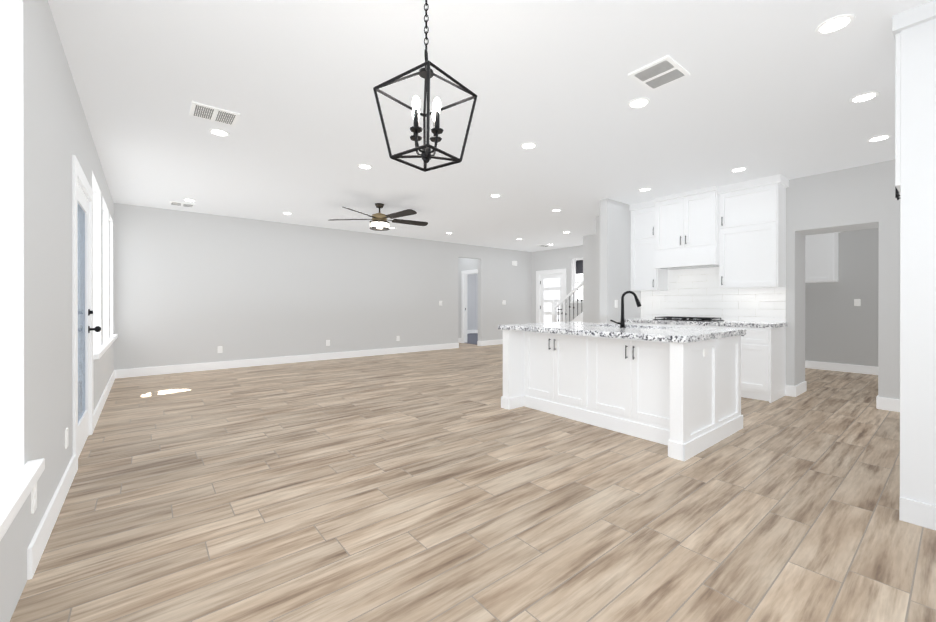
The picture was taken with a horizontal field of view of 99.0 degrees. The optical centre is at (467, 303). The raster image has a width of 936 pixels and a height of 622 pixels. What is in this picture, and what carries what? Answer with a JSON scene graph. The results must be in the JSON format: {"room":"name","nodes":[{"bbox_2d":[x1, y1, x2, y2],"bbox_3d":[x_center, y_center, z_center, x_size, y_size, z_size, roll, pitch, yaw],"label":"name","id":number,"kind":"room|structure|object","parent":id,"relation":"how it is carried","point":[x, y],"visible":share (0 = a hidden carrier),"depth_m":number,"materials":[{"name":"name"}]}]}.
{"room":"kitchen","nodes":[
{"label":"kitchen","id":0,"kind":"room"},
{"bbox_2d":[0,0,113,621],"bbox_3d":[-2.397,-0.198,2.201,0.180,2.750,10.540,0,0,-39],"label":"wall","id":1,"kind":"structure","parent":0,"point":[57,134],"depth_m":2.06,"materials":[{"name":"grey paint"}]},
{"bbox_2d":[31,482,36,513],"bbox_3d":[-1.941,0.868,1.788,0.008,0.114,0.070,0,0,-39],"label":"outlet","id":2,"kind":"object","parent":1,"relation":"attached to","point":[34,489],"depth_m":1.78,"materials":[{"name":"white plastic"}]},
{"bbox_2d":[0,0,117,540],"bbox_3d":[-2.525,-0.268,2.439,0.180,1.979,9.510,0,0,-39],"label":"window","id":3,"kind":"structure","parent":1,"relation":"in","point":[18,479],"depth_m":1.64,"materials":[{"name":"white"}]},
{"bbox_2d":[65,428,67,448],"bbox_3d":[-2.531,0.846,2.520,0.008,0.114,0.070,0,0,-39],"label":"outlet","id":4,"kind":"object","parent":1,"relation":"attached to","point":[66,431],"depth_m":2.49,"materials":[{"name":"white plastic"}]},
{"bbox_2d":[72,155,92,472],"bbox_3d":[-3.139,0.075,3.152,0.177,2.200,1.170,0,0,-39],"label":"door frame","id":5,"kind":"structure","parent":1,"relation":"attached to","point":[79,178],"depth_m":2.83,"materials":[{"name":"white wood"}]},
{"bbox_2d":[77,184,100,457],"bbox_3d":[-3.066,0.133,3.201,0.132,2.068,0.938,0,0,-39],"label":"patio door","id":6,"kind":"structure","parent":1,"relation":"in","point":[83,368],"depth_m":3.44,"materials":[{"name":"white"}]},
{"bbox_2d":[114,203,530,369],"bbox_3d":[-1.855,-0.212,9.308,9.940,2.750,0.150,0,0,-39],"label":"wall","id":7,"kind":"structure","parent":0,"point":[192,287],"depth_m":7.78,"materials":[{"name":"grey paint"}]},
{"bbox_2d":[27,338,899,579],"bbox_3d":[0.886,1.101,6.042,9.750,0.135,10.800,0,0,-39],"label":"baseboard","id":8,"kind":"structure","parent":7,"relation":"attached to","point":[37,545],"depth_m":6.55,"materials":[{"name":"white wood"}]},
{"bbox_2d":[458,258,477,337],"bbox_3d":[0.041,-0.217,11.689,0.120,2.750,1.180,0,0,-39],"label":"wall","id":9,"kind":"structure","parent":0,"point":[464,264],"depth_m":11.87,"materials":[{"name":"grey paint"}]},
{"bbox_2d":[462,269,477,342],"bbox_3d":[0.148,0.091,11.544,0.136,2.135,0.910,0,0,-39],"label":"door frame","id":10,"kind":"structure","parent":9,"relation":"attached to","point":[465,331],"depth_m":11.70,"materials":[{"name":"white wood"}]},
{"bbox_2d":[467,274,474,329],"bbox_3d":[-0.756,-0.224,14.808,2.550,2.750,0.120,0,0,-39],"label":"wall","id":11,"kind":"structure","parent":0,"point":[472,301],"depth_m":15.43,"materials":[{"name":"paint"}]},
{"bbox_2d":[10,342,935,621],"bbox_3d":[2.007,1.194,8.293,14.680,0.060,14.500,0,0,-39],"label":"floor","id":12,"kind":"structure","parent":0,"point":[430,486],"depth_m":2.27,"materials":[{"name":"brown wood"}]},
{"bbox_2d":[467,333,477,344],"bbox_3d":[0.325,1.148,13.396,2.700,0.012,3.440,0,0,-39],"label":"carpet floor","id":13,"kind":"structure","parent":12,"relation":"on","point":[472,338],"depth_m":13.19,"materials":[{"name":"grey carpet"}]},
{"bbox_2d":[551,282,582,321],"bbox_3d":[2.698,0.060,9.658,0.116,2.204,1.653,0,0,-39],"label":"stair railing","id":14,"kind":"object","parent":12,"relation":"on","point":[578,318],"visible":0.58,"depth_m":9.88,"materials":[{"name":"white wood"}]},
{"bbox_2d":[501,330,745,460],"bbox_3d":[1.488,0.730,4.143,1.274,0.886,1.978,0,0,-39],"label":"kitchen island","id":15,"kind":"object","parent":12,"relation":"on","point":[676,390],"depth_m":3.62,"materials":[{"name":"white painted wood"},{"name":"granite"},{"name":"black metal"}]},
{"bbox_2d":[498,322,721,341],"bbox_3d":[1.237,0.263,3.943,0.675,0.050,2.015,0,0,-39],"label":"island countertop","id":16,"kind":"structure","parent":15,"relation":"on","point":[640,332],"depth_m":3.56,"materials":[{"name":"grey stone"}]},
{"bbox_2d":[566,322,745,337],"bbox_3d":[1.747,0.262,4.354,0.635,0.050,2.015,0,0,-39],"label":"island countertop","id":17,"kind":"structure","parent":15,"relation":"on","point":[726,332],"depth_m":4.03,"materials":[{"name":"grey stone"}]},
{"bbox_2d":[610,291,641,327],"bbox_3d":[1.570,0.054,3.966,0.222,0.367,0.221,0,0,-39],"label":"faucet","id":18,"kind":"object","parent":17,"relation":"on","point":[622,321],"visible":1,"depth_m":3.97,"materials":[{"name":"black metal"}]},
{"bbox_2d":[625,322,639,324],"bbox_3d":[2.770,0.726,6.204,0.628,0.886,0.506,0,0,-39],"label":"base cabinet","id":19,"kind":"object","parent":12,"relation":"on","point":[625,322],"depth_m":6.04,"materials":[{"name":"white wood"}]},
{"bbox_2d":[640,322,703,326],"bbox_3d":[3.146,0.727,5.736,0.628,0.886,0.967,0,0,-39],"label":"base cabinet","id":20,"kind":"object","parent":12,"relation":"on","point":[641,323],"depth_m":5.81,"materials":[{"name":"white"}]},
{"bbox_2d":[704,326,786,402],"bbox_3d":[3.589,0.728,5.187,0.628,0.886,0.718,0,0,-39],"label":"base cabinet","id":21,"kind":"object","parent":12,"relation":"on","point":[763,361],"depth_m":4.86,"materials":[{"name":"white wood"}]},
{"bbox_2d":[620,318,787,329],"bbox_3d":[3.214,0.259,5.639,0.643,0.050,1.943,0,0,-39],"label":"countertop","id":22,"kind":"structure","parent":21,"relation":"on","point":[763,325],"depth_m":5.23,"materials":[{"name":"grey stone"}]},
{"bbox_2d":[653,316,723,321],"bbox_3d":[3.157,0.213,5.744,0.485,0.042,0.770,0,0,-39],"label":"cooktop","id":23,"kind":"object","parent":22,"relation":"in","point":[709,319],"visible":1,"depth_m":5.63,"materials":[{"name":"black metal"}]},
{"bbox_2d":[892,0,935,529],"bbox_3d":[3.010,-0.198,2.167,1.060,2.749,0.940,0,0,-39],"label":"tall cabinet","id":24,"kind":"object","parent":12,"relation":"on","point":[914,31],"visible":1,"depth_m":2.13,"materials":[{"name":"white wood"}]},
{"bbox_2d":[475,274,477,329],"bbox_3d":[1.392,-0.223,14.317,0.120,2.750,3.580,0,0,-39],"label":"wall","id":25,"kind":"structure","parent":0,"point":[476,275],"depth_m":15.54,"materials":[{"name":"paint"}]},
{"bbox_2d":[48,0,932,251],"bbox_3d":[2.007,-1.625,8.288,14.680,0.080,14.500,0,0,-39],"label":"ceiling","id":26,"kind":"structure","parent":0,"point":[766,88],"depth_m":3.12,"materials":[{"name":"paint"}]},
{"bbox_2d":[169,201,195,207],"bbox_3d":[-4.527,-1.575,6.326,0.330,0.012,0.270,0,0,-39],"label":"ceiling vent","id":27,"kind":"object","parent":26,"relation":"in","point":[174,203],"depth_m":6.30,"materials":[{"name":"white metal"}]},
{"bbox_2d":[189,101,239,126],"bbox_3d":[-2.100,-1.568,3.311,0.330,0.012,0.280,0,0,-39],"label":"ceiling vent","id":28,"kind":"object","parent":26,"relation":"in","point":[199,110],"depth_m":3.29,"materials":[{"name":"white metal"}]},
{"bbox_2d":[209,128,229,135],"bbox_3d":[-2.277,-1.571,3.657,0.157,0.006,0.168,0,0,-39],"label":"recessed light","id":29,"kind":"object","parent":26,"relation":"in","point":[218,132],"depth_m":3.65,"materials":[{"name":"white plastic"}]},
{"bbox_2d":[358,164,371,168],"bbox_3d":[-1.177,-1.573,4.566,0.155,0.006,0.162,0,0,-39],"label":"recessed light","id":30,"kind":"object","parent":26,"relation":"in","point":[364,166],"depth_m":4.56,"materials":[{"name":"white plastic"}]},
{"bbox_2d":[329,203,427,230],"bbox_3d":[-1.352,-1.384,6.339,1.583,0.394,1.592,0,0,-39],"label":"ceiling fan","id":31,"kind":"object","parent":26,"relation":"hanging from","point":[379,222],"visible":1,"depth_m":6.24,"materials":[{"name":"brown metal"}]},
{"bbox_2d":[373,0,476,171],"bbox_3d":[-0.198,-1.119,1.891,0.354,0.905,0.354,0,0,37],"label":"lantern chandelier","id":32,"kind":"object","parent":26,"relation":"hanging from","point":[426,73],"visible":1,"depth_m":1.87,"materials":[{"name":"black metal"}]},
{"bbox_2d":[520,142,536,148],"bbox_3d":[0.601,-1.572,3.962,0.160,0.006,0.161,0,0,-39],"label":"recessed light","id":33,"kind":"object","parent":26,"relation":"in","point":[528,145],"depth_m":3.96,"materials":[{"name":"white plastic"}]},
{"bbox_2d":[628,97,649,107],"bbox_3d":[1.333,-1.570,3.115,0.165,0.006,0.161,0,0,-39],"label":"recessed light","id":34,"kind":"object","parent":26,"relation":"in","point":[638,102],"depth_m":3.11,"materials":[{"name":"white plastic"}]},
{"bbox_2d":[628,55,690,90],"bbox_3d":[1.308,-1.567,2.730,0.330,0.012,0.270,0,0,-39],"label":"ceiling vent","id":35,"kind":"object","parent":26,"relation":"in","point":[661,72],"depth_m":2.71,"materials":[{"name":"white metal"}]},
{"bbox_2d":[731,167,746,171],"bbox_3d":[3.168,-1.573,4.669,0.167,0.006,0.159,0,0,-39],"label":"recessed light","id":36,"kind":"object","parent":26,"relation":"in","point":[739,169],"depth_m":4.67,"materials":[{"name":"white plastic"}]},
{"bbox_2d":[815,14,854,33],"bbox_3d":[2.054,-1.569,2.237,0.168,0.006,0.161,0,0,-39],"label":"recessed light","id":37,"kind":"object","parent":26,"relation":"in","point":[835,24],"depth_m":2.24,"materials":[{"name":"white plastic"}]},
{"bbox_2d":[849,91,879,102],"bbox_3d":[3.005,-1.570,3.027,0.171,0.006,0.160,0,0,-39],"label":"recessed light","id":38,"kind":"object","parent":26,"relation":"in","point":[866,96],"depth_m":3.03,"materials":[{"name":"white plastic"}]},
{"bbox_2d":[867,134,891,141],"bbox_3d":[3.897,-1.572,3.782,0.172,0.006,0.158,0,0,-39],"label":"recessed light","id":39,"kind":"object","parent":26,"relation":"in","point":[882,137],"depth_m":3.79,"materials":[{"name":"white plastic"}]},
{"bbox_2d":[531,245,582,322],"bbox_3d":[4.009,-0.213,9.831,0.150,2.750,6.390,0,0,-39],"label":"wall","id":40,"kind":"structure","parent":0,"point":[555,259],"depth_m":11.46,"materials":[{"name":"grey paint"}]},
{"bbox_2d":[536,269,565,322],"bbox_3d":[2.478,0.083,11.719,0.167,2.150,1.110,0,0,-39],"label":"door frame","id":41,"kind":"structure","parent":40,"relation":"attached to","point":[547,272],"depth_m":11.85,"materials":[{"name":"white wood"}]},
{"bbox_2d":[540,273,562,322],"bbox_3d":[2.440,0.141,11.696,0.105,2.018,0.874,0,0,-39],"label":"front door","id":42,"kind":"structure","parent":40,"relation":"in","point":[551,287],"depth_m":11.76,"materials":[{"name":"white wood"}]},
{"bbox_2d":[570,258,582,302],"bbox_3d":[3.226,-0.645,10.779,0.180,1.230,1.030,0,0,-39],"label":"window","id":43,"kind":"structure","parent":40,"relation":"in","point":[574,281],"depth_m":11.13,"materials":[{"name":"white wood"}]},
{"bbox_2d":[583,234,595,322],"bbox_3d":[3.184,-0.212,8.846,0.150,2.750,1.390,0,0,-39],"label":"wall","id":44,"kind":"structure","parent":0,"point":[589,278],"depth_m":9.19,"materials":[{"name":"grey paint"}]},
{"bbox_2d":[600,198,640,322],"bbox_3d":[2.430,-0.207,6.339,0.990,2.750,0.130,0,0,-39],"label":"wall","id":45,"kind":"structure","parent":0,"point":[615,250],"depth_m":6.12,"materials":[{"name":"grey paint"}]},
{"bbox_2d":[596,159,899,399],"bbox_3d":[4.061,-0.205,5.533,0.540,2.750,4.870,0,0,-39],"label":"wall","id":46,"kind":"structure","parent":0,"point":[855,198],"depth_m":4.67,"materials":[{"name":"grey paint"}]},
{"bbox_2d":[629,202,667,289],"bbox_3d":[2.858,-0.897,6.315,0.348,1.369,0.438,0,0,-39],"label":"upper cabinet","id":47,"kind":"object","parent":46,"relation":"attached to","point":[643,276],"depth_m":6.23,"materials":[{"name":"white wood"}]},
{"bbox_2d":[649,185,724,253],"bbox_3d":[3.224,-1.181,5.795,0.428,0.799,0.970,0,0,-39],"label":"upper cabinet","id":48,"kind":"object","parent":46,"relation":"attached to","point":[694,219],"depth_m":5.62,"materials":[{"name":"white wood"}]},
{"bbox_2d":[653,246,720,269],"bbox_3d":[3.214,-0.633,5.788,0.453,0.205,0.830,0,0,-39],"label":"range hood","id":49,"kind":"object","parent":46,"relation":"attached to","point":[676,259],"depth_m":5.62,"materials":[{"name":"white"}]},
{"bbox_2d":[641,267,785,321],"bbox_3d":[3.453,-0.144,5.846,0.012,0.756,1.918,0,0,-39],"label":"backsplash","id":50,"kind":"structure","parent":46,"relation":"attached to","point":[699,292],"depth_m":5.79,"materials":[{"name":"tile"}]},
{"bbox_2d":[717,174,788,288],"bbox_3d":[3.719,-0.894,5.244,0.348,1.369,0.650,0,0,-39],"label":"upper cabinet","id":51,"kind":"object","parent":46,"relation":"attached to","point":[735,233],"depth_m":5.08,"materials":[{"name":"white wood"}]},
{"bbox_2d":[805,235,808,360],"bbox_3d":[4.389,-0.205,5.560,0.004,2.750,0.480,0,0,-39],"label":"wall","id":52,"kind":"structure","parent":0,"point":[806,284],"depth_m":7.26,"materials":[{"name":"grey paint"}]},
{"bbox_2d":[809,228,878,366],"bbox_3d":[6.969,-0.207,6.354,0.120,2.750,2.740,0,0,-39],"label":"wall","id":53,"kind":"structure","parent":0,"point":[840,328],"depth_m":6.82,"materials":[{"name":"grey paint"}]},
{"bbox_2d":[805,232,840,282],"bbox_3d":[6.151,-0.843,6.983,0.360,0.920,0.488,0,0,-39],"label":"wall cabinet","id":54,"kind":"object","parent":53,"relation":"attached to","point":[821,257],"visible":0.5,"depth_m":6.86,"materials":[{"name":"white"}]},
{"bbox_2d":[854,299,859,305],"bbox_3d":[6.574,-0.022,6.743,0.007,0.114,0.074,0,0,-39],"label":"light switch","id":55,"kind":"object","parent":53,"relation":"attached to","point":[856,301],"depth_m":6.74,"materials":[{"name":"white plastic"}]},
{"label":"outside","id":56,"kind":"structure","parent":0,"visible":0},
{"bbox_2d":[576,260,582,299],"bbox_3d":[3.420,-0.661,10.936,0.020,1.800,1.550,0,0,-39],"label":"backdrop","id":57,"kind":"structure","parent":56,"point":[579,270],"depth_m":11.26,"materials":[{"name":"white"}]}
]}

